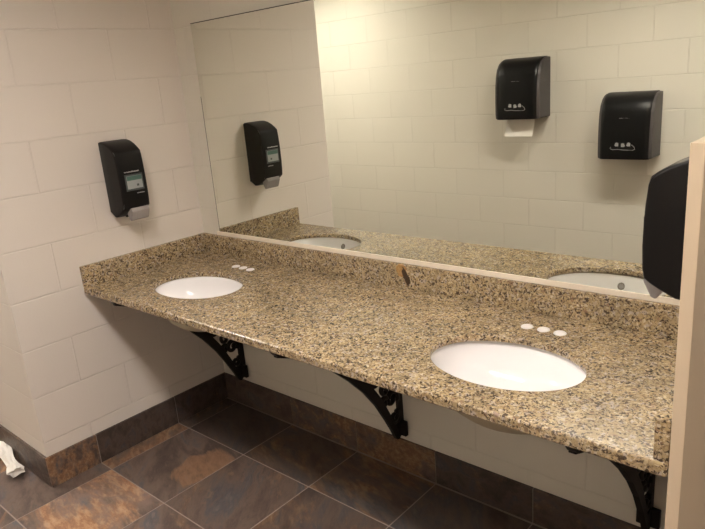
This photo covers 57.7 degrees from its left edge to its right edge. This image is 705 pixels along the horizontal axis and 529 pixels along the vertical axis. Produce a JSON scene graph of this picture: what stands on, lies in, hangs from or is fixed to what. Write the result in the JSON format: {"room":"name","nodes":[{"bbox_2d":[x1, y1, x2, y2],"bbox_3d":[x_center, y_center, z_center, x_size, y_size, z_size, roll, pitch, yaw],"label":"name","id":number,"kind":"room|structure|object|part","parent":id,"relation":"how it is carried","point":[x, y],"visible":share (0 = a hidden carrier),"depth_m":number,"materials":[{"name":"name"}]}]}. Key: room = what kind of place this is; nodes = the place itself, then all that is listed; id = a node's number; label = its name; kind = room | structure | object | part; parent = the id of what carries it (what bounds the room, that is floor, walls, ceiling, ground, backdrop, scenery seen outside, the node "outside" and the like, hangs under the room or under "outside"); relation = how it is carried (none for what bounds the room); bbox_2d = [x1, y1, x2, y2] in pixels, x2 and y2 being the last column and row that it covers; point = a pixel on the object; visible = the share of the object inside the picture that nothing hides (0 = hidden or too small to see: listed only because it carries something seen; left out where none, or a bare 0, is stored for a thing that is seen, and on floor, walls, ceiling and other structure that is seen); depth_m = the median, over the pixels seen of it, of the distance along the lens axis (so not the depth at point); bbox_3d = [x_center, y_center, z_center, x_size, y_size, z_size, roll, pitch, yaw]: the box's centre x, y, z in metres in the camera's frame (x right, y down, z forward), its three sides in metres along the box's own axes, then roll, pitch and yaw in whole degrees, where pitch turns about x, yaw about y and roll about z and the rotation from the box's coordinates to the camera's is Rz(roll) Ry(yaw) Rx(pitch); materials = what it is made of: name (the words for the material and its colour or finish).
{"room":"public restroom","nodes":[
{"label":"public restroom","id":0,"kind":"room"},
{"bbox_2d":[0,312,33,447],"bbox_3d":[-2.390,-0.453,3.313,2.580,2.610,0.120,9,21,40],"label":"wall","id":1,"kind":"structure","parent":0,"point":[13,418],"depth_m":2.76,"materials":[{"name":"white tile"}]},
{"bbox_2d":[0,424,51,486],"bbox_3d":[-2.293,0.706,3.557,2.700,0.141,0.010,9,21,40],"label":"baseboard","id":2,"kind":"structure","parent":1,"relation":"attached to","point":[29,457],"depth_m":2.81,"materials":[{"name":"tile"}]},
{"bbox_2d":[0,0,224,456],"bbox_3d":[-1.106,-0.391,2.733,0.120,2.610,0.935,9,21,40],"label":"wall","id":3,"kind":"structure","parent":0,"point":[76,75],"depth_m":2.67,"materials":[{"name":"white tile"}]},
{"bbox_2d":[98,139,149,220],"bbox_3d":[-0.961,-0.357,2.711,0.134,0.334,0.125,9,21,40],"label":"soap dispenser","id":4,"kind":"object","parent":3,"relation":"attached to","point":[121,159],"visible":1,"depth_m":2.67,"materials":[{"name":"black plastic"}]},
{"bbox_3d":[-0.911,-0.221,2.729,0.041,0.056,0.085,9,21,40],"label":"push lever","id":5,"kind":"part","parent":4,"relation":"part of","materials":[{"name":"grey plastic"}]},
{"bbox_2d":[45,372,227,487],"bbox_3d":[-0.965,0.752,3.017,0.010,0.141,0.944,9,21,40],"label":"baseboard","id":6,"kind":"structure","parent":3,"relation":"attached to","point":[80,457],"depth_m":2.95,"materials":[{"name":"tile"}]},
{"bbox_2d":[0,398,546,528],"bbox_3d":[-0.871,1.148,1.971,7.000,0.050,2.518,9,21,40],"label":"floor","id":7,"kind":"structure","parent":0,"point":[230,464],"depth_m":2.60,"materials":[{"name":"tile"}]},
{"bbox_2d":[0,441,24,477],"bbox_3d":[-1.566,0.870,2.895,0.074,0.057,0.341,-18,21,-38],"label":"paper towel","id":8,"kind":"object","parent":7,"relation":"on","point":[14,468],"visible":0.99,"depth_m":2.85,"materials":[{"name":"white paper"}]},
{"bbox_2d":[170,0,667,528],"bbox_3d":[0.860,-0.261,1.723,4.420,2.610,0.120,9,21,40],"label":"wall","id":9,"kind":"structure","parent":0,"point":[588,480],"depth_m":2.50,"materials":[{"name":"white tile"}]},
{"bbox_2d":[109,301,248,379],"bbox_3d":[-0.759,0.354,2.908,0.068,0.611,0.622,9,21,40],"label":"bracket","id":10,"kind":"object","parent":9,"relation":"attached to","point":[239,368],"visible":0.3,"depth_m":3.10,"materials":[{"name":"black metal"}]},
{"bbox_3d":[-0.548,0.526,3.188,0.068,0.064,0.018,9,21,40],"label":"foot plate","id":11,"kind":"part","parent":10,"relation":"part of","materials":[{"name":"black metal"}]},
{"bbox_2d":[270,352,407,438],"bbox_3d":[-0.021,0.476,2.277,0.068,0.611,0.622,9,21,40],"label":"bracket","id":12,"kind":"object","parent":9,"relation":"attached to","point":[395,421],"visible":0.29,"depth_m":2.46,"materials":[{"name":"black metal"}]},
{"bbox_3d":[0.190,0.648,2.557,0.068,0.064,0.018,9,21,40],"label":"foot plate","id":13,"kind":"part","parent":12,"relation":"part of","materials":[{"name":"black metal"}]},
{"bbox_2d":[79,233,678,476],"bbox_3d":[-0.063,0.127,2.175,2.299,0.120,0.640,9,21,40],"label":"countertop","id":14,"kind":"structure","parent":9,"relation":"attached to","point":[380,323],"depth_m":1.95,"materials":[{"name":"stone"}]},
{"bbox_2d":[155,276,242,331],"bbox_3d":[-0.619,0.184,2.629,0.469,0.172,0.332,9,21,40],"label":"undermount sink","id":15,"kind":"object","parent":14,"relation":"in","point":[200,287],"visible":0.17,"depth_m":2.76,"materials":[{"name":"white ceramic"}]},
{"bbox_2d":[431,341,585,434],"bbox_3d":[0.419,0.356,1.742,0.469,0.172,0.332,9,21,40],"label":"undermount sink","id":16,"kind":"object","parent":14,"relation":"in","point":[501,365],"visible":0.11,"depth_m":1.85,"materials":[{"name":"white ceramic"}]},
{"bbox_2d":[521,324,533,328],"bbox_3d":[0.521,0.184,1.909,0.037,0.004,0.037,9,21,40],"label":"cover","id":17,"kind":"object","parent":14,"relation":"on","point":[524,326],"visible":1,"depth_m":1.90,"materials":[{"name":"white plastic"}]},
{"bbox_2d":[537,327,549,331],"bbox_3d":[0.561,0.190,1.877,0.037,0.004,0.037,9,21,40],"label":"cover","id":18,"kind":"object","parent":14,"relation":"on","point":[540,329],"visible":1,"depth_m":1.87,"materials":[{"name":"white plastic"}]},
{"bbox_2d":[553,330,566,335],"bbox_3d":[0.598,0.197,1.843,0.037,0.004,0.037,9,21,40],"label":"cover","id":19,"kind":"object","parent":14,"relation":"on","point":[558,332],"visible":1,"depth_m":1.84,"materials":[{"name":"white plastic"}]},
{"bbox_2d":[224,373,640,528],"bbox_3d":[0.961,0.898,1.963,4.290,0.141,0.010,9,21,40],"label":"baseboard","id":20,"kind":"structure","parent":9,"relation":"attached to","point":[544,509],"depth_m":2.51,"materials":[{"name":"tile"}]},
{"bbox_2d":[203,233,678,337],"bbox_3d":[0.134,0.031,2.394,2.250,0.090,0.020,9,21,40],"label":"backsplash","id":21,"kind":"structure","parent":9,"relation":"attached to","point":[617,311],"depth_m":2.15,"materials":[{"name":"stone"}]},
{"bbox_2d":[190,0,704,305],"bbox_3d":[0.144,-0.459,2.214,2.186,0.947,0.009,9,21,40],"label":"wall mirror","id":22,"kind":"object","parent":9,"relation":"attached to","point":[517,140],"visible":1,"depth_m":2.05,"materials":[{"name":"silver mirror"}]},
{"bbox_2d":[565,446,660,528],"bbox_3d":[0.691,0.593,1.669,0.068,0.611,0.622,9,21,40],"label":"bracket","id":23,"kind":"object","parent":9,"relation":"attached to","point":[639,482],"visible":0.27,"depth_m":1.85,"materials":[{"name":"black metal"}]},
{"bbox_3d":[0.664,0.315,1.583,0.024,0.026,0.610,9,21,40],"label":"arm","id":24,"kind":"part","parent":23,"relation":"part of","materials":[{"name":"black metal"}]},
{"bbox_3d":[0.902,0.766,1.949,0.068,0.064,0.018,9,21,40],"label":"foot plate","id":25,"kind":"part","parent":23,"relation":"part of","materials":[{"name":"black metal"}]},
{"bbox_2d":[665,136,704,528],"bbox_3d":[0.823,0.281,1.389,0.062,1.164,0.684,9,21,40],"label":"partition panel","id":26,"kind":"object","parent":9,"relation":"attached to","point":[685,503],"visible":1,"depth_m":1.12,"materials":[{"name":"beige laminate"}]},
{"bbox_2d":[642,157,688,299],"bbox_3d":[0.672,-0.075,1.299,0.134,0.301,0.125,9,21,40],"label":"soap dispenser","id":27,"kind":"object","parent":26,"relation":"attached to","point":[665,207],"visible":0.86,"depth_m":1.26,"materials":[{"name":"black plastic"}]},
{"bbox_3d":[0.656,0.037,1.369,0.041,0.050,0.085,9,21,40],"label":"push lever","id":28,"kind":"part","parent":27,"relation":"part of","materials":[{"name":"grey plastic"}]}
]}

